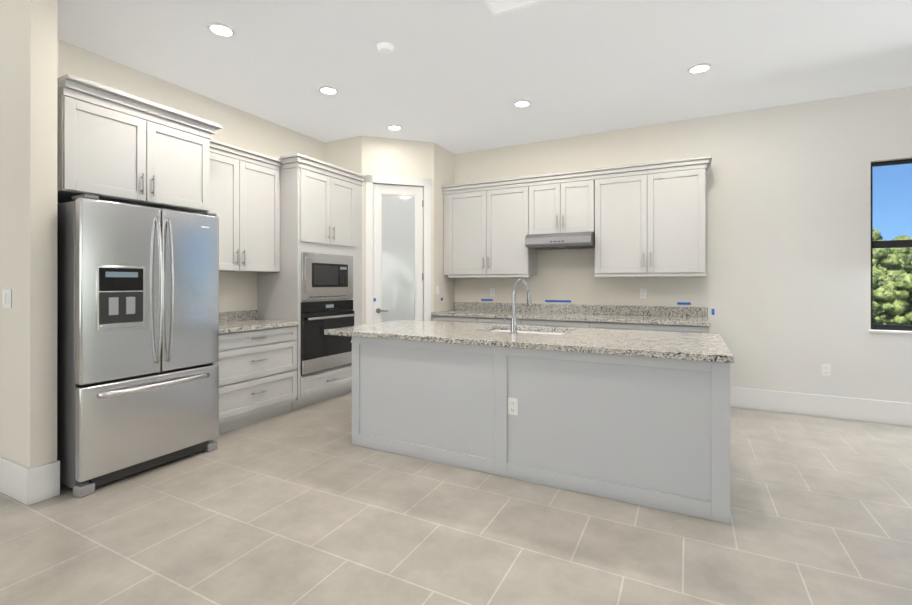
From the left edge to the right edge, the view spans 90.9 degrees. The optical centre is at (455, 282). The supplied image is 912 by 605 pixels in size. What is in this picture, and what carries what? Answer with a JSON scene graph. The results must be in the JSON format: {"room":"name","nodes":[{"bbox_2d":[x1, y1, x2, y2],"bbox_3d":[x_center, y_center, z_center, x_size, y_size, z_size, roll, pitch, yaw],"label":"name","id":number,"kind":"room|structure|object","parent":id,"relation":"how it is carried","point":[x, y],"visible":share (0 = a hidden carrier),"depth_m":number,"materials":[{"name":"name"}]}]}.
{"room":"kitchen","nodes":[
{"label":"kitchen","id":0,"kind":"room"},
{"bbox_2d":[0,0,57,467],"bbox_3d":[-4.432,-0.239,3.732,4.310,3.135,0.130,0,0,27],"label":"wall","id":1,"kind":"structure","parent":0,"point":[28,198],"depth_m":2.76,"materials":[{"name":"paint"}]},
{"bbox_2d":[2,289,11,307],"bbox_3d":[-2.825,0.103,2.823,0.118,0.118,0.010,0,0,27],"label":"light switch","id":2,"kind":"object","parent":1,"relation":"attached to","point":[6,298],"visible":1,"depth_m":2.81,"materials":[{"name":"white plastic"}]},
{"bbox_2d":[0,456,59,505],"bbox_3d":[-4.426,1.221,3.724,4.326,0.215,0.156,0,0,27],"label":"baseboard","id":3,"kind":"structure","parent":1,"relation":"attached to","point":[25,485],"depth_m":2.74,"materials":[{"name":"white wood"}]},
{"bbox_2d":[57,40,324,311],"bbox_3d":[-2.174,-0.237,5.035,0.150,3.135,4.255,0,0,27],"label":"wall","id":4,"kind":"structure","parent":0,"point":[255,134],"depth_m":4.51,"materials":[{"name":"paint"}]},
{"bbox_2d":[57,73,221,212],"bbox_3d":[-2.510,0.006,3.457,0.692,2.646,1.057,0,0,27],"label":"upper cabinet","id":5,"kind":"object","parent":4,"relation":"attached to","point":[115,145],"visible":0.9,"depth_m":3.20,"materials":[{"name":"white wood"}]},
{"bbox_2d":[209,139,281,271],"bbox_3d":[-2.208,-0.688,4.365,0.397,1.166,0.964,0,0,27],"label":"upper cabinet","id":6,"kind":"object","parent":4,"relation":"attached to","point":[244,195],"visible":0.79,"depth_m":4.36,"materials":[{"name":"white wood"}]},
{"bbox_2d":[325,136,361,173],"bbox_3d":[-1.404,-0.237,5.709,0.600,3.135,0.100,0,0,27],"label":"wall","id":7,"kind":"structure","parent":0,"point":[346,153],"depth_m":5.64,"materials":[{"name":"paint"}]},
{"bbox_2d":[362,136,433,324],"bbox_3d":[-0.738,-0.237,5.715,0.919,3.135,0.100,0,0,-18],"label":"wall","id":8,"kind":"structure","parent":0,"point":[381,156],"depth_m":5.66,"materials":[{"name":"paint"}]},
{"bbox_2d":[373,184,422,322],"bbox_3d":[-0.728,0.046,5.699,0.480,2.545,0.472,0,0,27],"label":"pantry door","id":9,"kind":"structure","parent":8,"relation":"in","point":[397,252],"depth_m":5.69,"materials":[{"name":"white"}]},
{"bbox_2d":[365,174,430,323],"bbox_3d":[-0.733,0.002,5.706,0.836,2.657,0.119,0,0,-18],"label":"door frame","id":10,"kind":"structure","parent":8,"relation":"attached to","point":[371,180],"depth_m":5.64,"materials":[{"name":"white wood"}]},
{"bbox_2d":[434,143,454,311],"bbox_3d":[-0.197,-0.236,6.086,0.100,3.135,0.575,0,0,27],"label":"wall","id":11,"kind":"structure","parent":0,"point":[444,166],"depth_m":5.96,"materials":[{"name":"paint"}]},
{"bbox_2d":[0,392,911,604],"bbox_3d":[-0.607,1.376,1.668,13.300,0.100,9.100,0,0,27],"label":"floor","id":12,"kind":"structure","parent":0,"point":[310,505],"depth_m":2.38,"materials":[{"name":"tile"}]},
{"bbox_2d":[57,194,218,497],"bbox_3d":[-2.410,0.392,3.325,0.876,1.872,0.920,0,0,27],"label":"fridge","id":13,"kind":"object","parent":12,"relation":"on","point":[137,336],"visible":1,"depth_m":3.01,"materials":[{"name":"grey metal"}]},
{"bbox_2d":[213,310,298,433],"bbox_3d":[-2.099,0.814,4.307,0.642,1.030,0.964,0,0,27],"label":"base cabinet","id":14,"kind":"object","parent":12,"relation":"on","point":[257,363],"visible":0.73,"depth_m":4.21,"materials":[{"name":"white wood"}]},
{"bbox_2d":[257,153,364,410],"bbox_3d":[-1.633,0.012,5.157,0.693,2.636,1.076,0,0,27],"label":"tall cabinet","id":15,"kind":"object","parent":12,"relation":"on","point":[313,286],"visible":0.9,"depth_m":4.85,"materials":[{"name":"white wood"}]},
{"bbox_2d":[431,314,482,322],"bbox_3d":[0.149,0.879,5.873,0.702,0.904,0.627,0,0,27],"label":"base cabinet","id":16,"kind":"object","parent":12,"relation":"on","point":[435,317],"depth_m":5.59,"materials":[{"name":"white wood"}]},
{"bbox_2d":[483,318,522,324],"bbox_3d":[0.620,0.879,5.630,0.621,0.904,0.627,0,0,27],"label":"base cabinet","id":17,"kind":"object","parent":12,"relation":"on","point":[485,320],"depth_m":5.33,"materials":[{"name":"white wood"}]},
{"bbox_2d":[352,336,729,523],"bbox_3d":[0.580,0.884,3.563,2.653,0.888,1.114,0,0,27],"label":"kitchen island","id":18,"kind":"object","parent":12,"relation":"on","point":[638,417],"depth_m":2.90,"materials":[{"name":"grey wood"}]},
{"bbox_2d":[508,397,517,415],"bbox_3d":[0.385,0.843,3.046,0.072,0.115,0.009,0,0,27],"label":"outlet","id":19,"kind":"object","parent":18,"relation":"attached to","point":[512,406],"visible":1,"depth_m":3.04,"materials":[{"name":"white plastic"}]},
{"bbox_2d":[324,324,733,363],"bbox_3d":[0.322,0.418,3.334,2.924,0.040,0.550,0,0,27],"label":"island countertop","id":20,"kind":"structure","parent":18,"relation":"on","point":[542,341],"depth_m":3.05,"materials":[{"name":"grey stone"}]},
{"bbox_2d":[503,278,531,333],"bbox_3d":[0.490,0.183,3.584,0.174,0.429,0.250,0,0,27],"label":"faucet","id":21,"kind":"object","parent":20,"relation":"on","point":[513,325],"visible":1,"depth_m":3.49,"materials":[{"name":"silver metal"}]},
{"bbox_2d":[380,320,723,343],"bbox_3d":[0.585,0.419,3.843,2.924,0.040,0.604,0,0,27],"label":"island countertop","id":22,"kind":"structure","parent":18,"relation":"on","point":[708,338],"depth_m":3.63,"materials":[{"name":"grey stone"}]},
{"bbox_2d":[484,328,559,335],"bbox_3d":[0.582,0.543,3.801,0.752,0.232,0.532,0,0,27],"label":"sink","id":23,"kind":"object","parent":22,"relation":"in","point":[485,329],"depth_m":4.02,"materials":[{"name":"silver metal"}]},
{"bbox_2d":[523,318,594,327],"bbox_3d":[1.240,0.879,5.311,0.907,0.904,0.627,0,0,27],"label":"base cabinet","id":24,"kind":"object","parent":12,"relation":"on","point":[526,321],"depth_m":5.01,"materials":[{"name":"white wood"}]},
{"bbox_2d":[595,322,654,330],"bbox_3d":[1.863,0.878,4.990,0.626,0.904,0.627,0,0,27],"label":"base cabinet","id":25,"kind":"object","parent":12,"relation":"on","point":[639,326],"depth_m":4.69,"materials":[{"name":"white wood"}]},
{"bbox_2d":[431,310,710,325],"bbox_3d":[1.211,0.405,5.309,3.106,0.040,0.657,0,0,27],"label":"countertop","id":26,"kind":"structure","parent":25,"relation":"on","point":[647,319],"depth_m":5.04,"materials":[{"name":"grey stone"}]},
{"bbox_2d":[655,326,709,333],"bbox_3d":[2.309,0.878,4.759,0.642,0.904,0.627,0,0,27],"label":"base cabinet","id":27,"kind":"object","parent":12,"relation":"on","point":[685,329],"depth_m":4.43,"materials":[{"name":"white wood"}]},
{"bbox_2d":[0,0,911,153],"bbox_3d":[-0.607,-1.884,1.671,13.300,0.150,9.100,0,0,27],"label":"ceiling","id":28,"kind":"structure","parent":0,"point":[457,76],"depth_m":3.61,"materials":[{"name":"paint"}]},
{"bbox_2d":[207,22,234,36],"bbox_3d":[-1.678,-1.803,3.209,0.178,0.021,0.178,0,0,27],"label":"recessed light","id":29,"kind":"object","parent":28,"relation":"in","point":[220,29],"visible":0.96,"depth_m":3.20,"materials":[{"name":"white"}]},
{"bbox_2d":[318,86,337,94],"bbox_3d":[-1.201,-1.802,4.222,0.178,0.021,0.178,0,0,27],"label":"recessed light","id":30,"kind":"object","parent":28,"relation":"in","point":[327,90],"visible":1,"depth_m":4.22,"materials":[{"name":"white"}]},
{"bbox_2d":[377,42,393,54],"bbox_3d":[-0.543,-1.789,3.450,0.132,0.035,0.132,0,0,27],"label":"smoke detector","id":31,"kind":"object","parent":28,"relation":"attached to","point":[385,48],"visible":1,"depth_m":3.42,"materials":[{"name":"white plastic"}]},
{"bbox_2d":[387,125,401,130],"bbox_3d":[-0.718,-1.801,5.233,0.178,0.021,0.178,0,0,27],"label":"recessed light","id":32,"kind":"object","parent":28,"relation":"in","point":[394,127],"visible":0.98,"depth_m":5.22,"materials":[{"name":"white"}]},
{"bbox_2d":[483,0,547,15],"bbox_3d":[0.377,-1.800,2.849,0.380,0.014,0.215,0,0,27],"label":"ceiling vent","id":33,"kind":"object","parent":28,"relation":"in","point":[497,7],"visible":0.98,"depth_m":2.91,"materials":[{"name":"white metal"}]},
{"bbox_2d":[513,100,530,107],"bbox_3d":[0.669,-1.802,4.534,0.178,0.021,0.178,0,0,27],"label":"recessed light","id":34,"kind":"object","parent":28,"relation":"in","point":[522,103],"visible":0.98,"depth_m":4.53,"materials":[{"name":"white"}]},
{"bbox_2d":[688,63,711,73],"bbox_3d":[2.054,-1.802,3.789,0.178,0.021,0.178,0,0,27],"label":"recessed light","id":35,"kind":"object","parent":28,"relation":"in","point":[699,68],"visible":1,"depth_m":3.79,"materials":[{"name":"white"}]},
{"bbox_2d":[455,86,911,402],"bbox_3d":[3.062,-0.238,4.813,9.660,3.135,0.150,0,0,27],"label":"wall","id":36,"kind":"structure","parent":0,"point":[782,288],"depth_m":4.62,"materials":[{"name":"paint"}]},
{"bbox_2d":[443,179,536,274],"bbox_3d":[0.461,-0.654,5.871,1.260,1.119,0.347,0,0,27],"label":"upper cabinet","id":37,"kind":"object","parent":36,"relation":"attached to","point":[485,229],"depth_m":5.70,"materials":[{"name":"white wood"}]},
{"bbox_2d":[490,288,494,295],"bbox_3d":[0.492,0.131,6.047,0.072,0.115,0.009,0,0,27],"label":"electrical outlet","id":38,"kind":"object","parent":36,"relation":"attached to","point":[492,291],"visible":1,"depth_m":6.04,"materials":[{"name":"white plastic"}]},
{"bbox_2d":[545,300,570,301],"bbox_3d":[1.280,0.239,5.643,0.331,0.029,0.005,0,0,27],"label":"tape","id":39,"kind":"object","parent":36,"relation":"attached to","point":[557,300],"visible":1,"depth_m":5.64,"materials":[{"name":"blue"}]},
{"bbox_2d":[525,231,594,249],"bbox_3d":[1.269,-0.487,5.363,0.758,0.158,0.510,0,0,27],"label":"range hood","id":40,"kind":"object","parent":36,"relation":"attached to","point":[572,240],"visible":0.96,"depth_m":5.16,"materials":[{"name":"silver metal"}]},
{"bbox_2d":[533,175,596,234],"bbox_3d":[1.306,-0.892,5.435,0.772,0.645,0.347,0,0,27],"label":"upper cabinet","id":41,"kind":"object","parent":36,"relation":"attached to","point":[567,204],"depth_m":5.25,"materials":[{"name":"white wood"}]},
{"bbox_2d":[455,302,706,317],"bbox_3d":[1.356,0.330,5.592,3.106,0.110,0.022,0,0,27],"label":"backsplash","id":42,"kind":"structure","parent":36,"relation":"attached to","point":[668,312],"depth_m":5.43,"materials":[{"name":"grey stone"}]},
{"bbox_2d":[640,288,646,297],"bbox_3d":[2.163,0.130,5.186,0.072,0.115,0.009,0,0,27],"label":"electrical outlet","id":43,"kind":"object","parent":36,"relation":"attached to","point":[643,292],"visible":1,"depth_m":5.18,"materials":[{"name":"white plastic"}]},
{"bbox_2d":[595,163,708,274],"bbox_3d":[2.112,-0.655,5.020,1.176,1.119,0.347,0,0,27],"label":"upper cabinet","id":44,"kind":"object","parent":36,"relation":"attached to","point":[644,219],"depth_m":4.83,"materials":[{"name":"white wood"}]},
{"bbox_2d":[677,302,690,304],"bbox_3d":[2.535,0.238,4.995,0.136,0.029,0.006,0,0,27],"label":"tape","id":45,"kind":"object","parent":36,"relation":"attached to","point":[683,303],"visible":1,"depth_m":5.00,"materials":[{"name":"blue"}]},
{"bbox_2d":[730,387,911,426],"bbox_3d":[4.963,1.221,3.738,4.996,0.215,0.016,0,0,27],"label":"baseboard","id":46,"kind":"structure","parent":36,"relation":"attached to","point":[874,411],"depth_m":4.42,"materials":[{"name":"white wood"}]},
{"bbox_2d":[821,364,830,375],"bbox_3d":[3.643,0.864,4.422,0.072,0.115,0.009,0,0,27],"label":"electrical outlet","id":47,"kind":"object","parent":36,"relation":"attached to","point":[825,369],"visible":1,"depth_m":4.42,"materials":[{"name":"white plastic"}]},
{"bbox_2d":[869,159,911,333],"bbox_3d":[4.531,-0.338,4.027,1.292,1.627,0.131,0,0,27],"label":"window","id":48,"kind":"structure","parent":36,"relation":"in","point":[896,244],"depth_m":4.27,"materials":[{"name":"black"}]},
{"label":"outside","id":49,"kind":"structure","parent":0,"visible":0},
{"bbox_3d":[24.120,1.701,24.527,60.000,0.100,53.900,0,0,27],"label":"ground","id":50,"kind":"structure","parent":49,"visible":0},
{"bbox_2d":[873,228,885,240],"bbox_3d":[18.042,-0.422,20.640,5.236,4.157,3.652,0,0,27],"label":"tree","id":51,"kind":"object","parent":50,"relation":"on","point":[877,238],"depth_m":20.31,"materials":[{"name":"green plant"}]},
{"bbox_2d":[873,272,911,324],"bbox_3d":[13.902,0.766,12.318,9.634,2.138,3.516,0,0,27],"label":"hedge","id":52,"kind":"object","parent":50,"relation":"on","point":[905,310],"depth_m":12.35,"materials":[{"name":"green plant"}]},
{"bbox_2d":[873,247,911,278],"bbox_3d":[14.597,0.080,15.884,4.256,3.149,3.094,0,0,27],"label":"tree","id":53,"kind":"object","parent":50,"relation":"on","point":[892,258],"depth_m":15.04,"materials":[{"name":"green plant"}]},
{"bbox_2d":[893,235,911,249],"bbox_3d":[17.072,-0.043,16.292,4.683,3.395,3.228,0,0,27],"label":"tree","id":54,"kind":"object","parent":50,"relation":"on","point":[905,237],"depth_m":16.40,"materials":[{"name":"green plant"}]}
]}

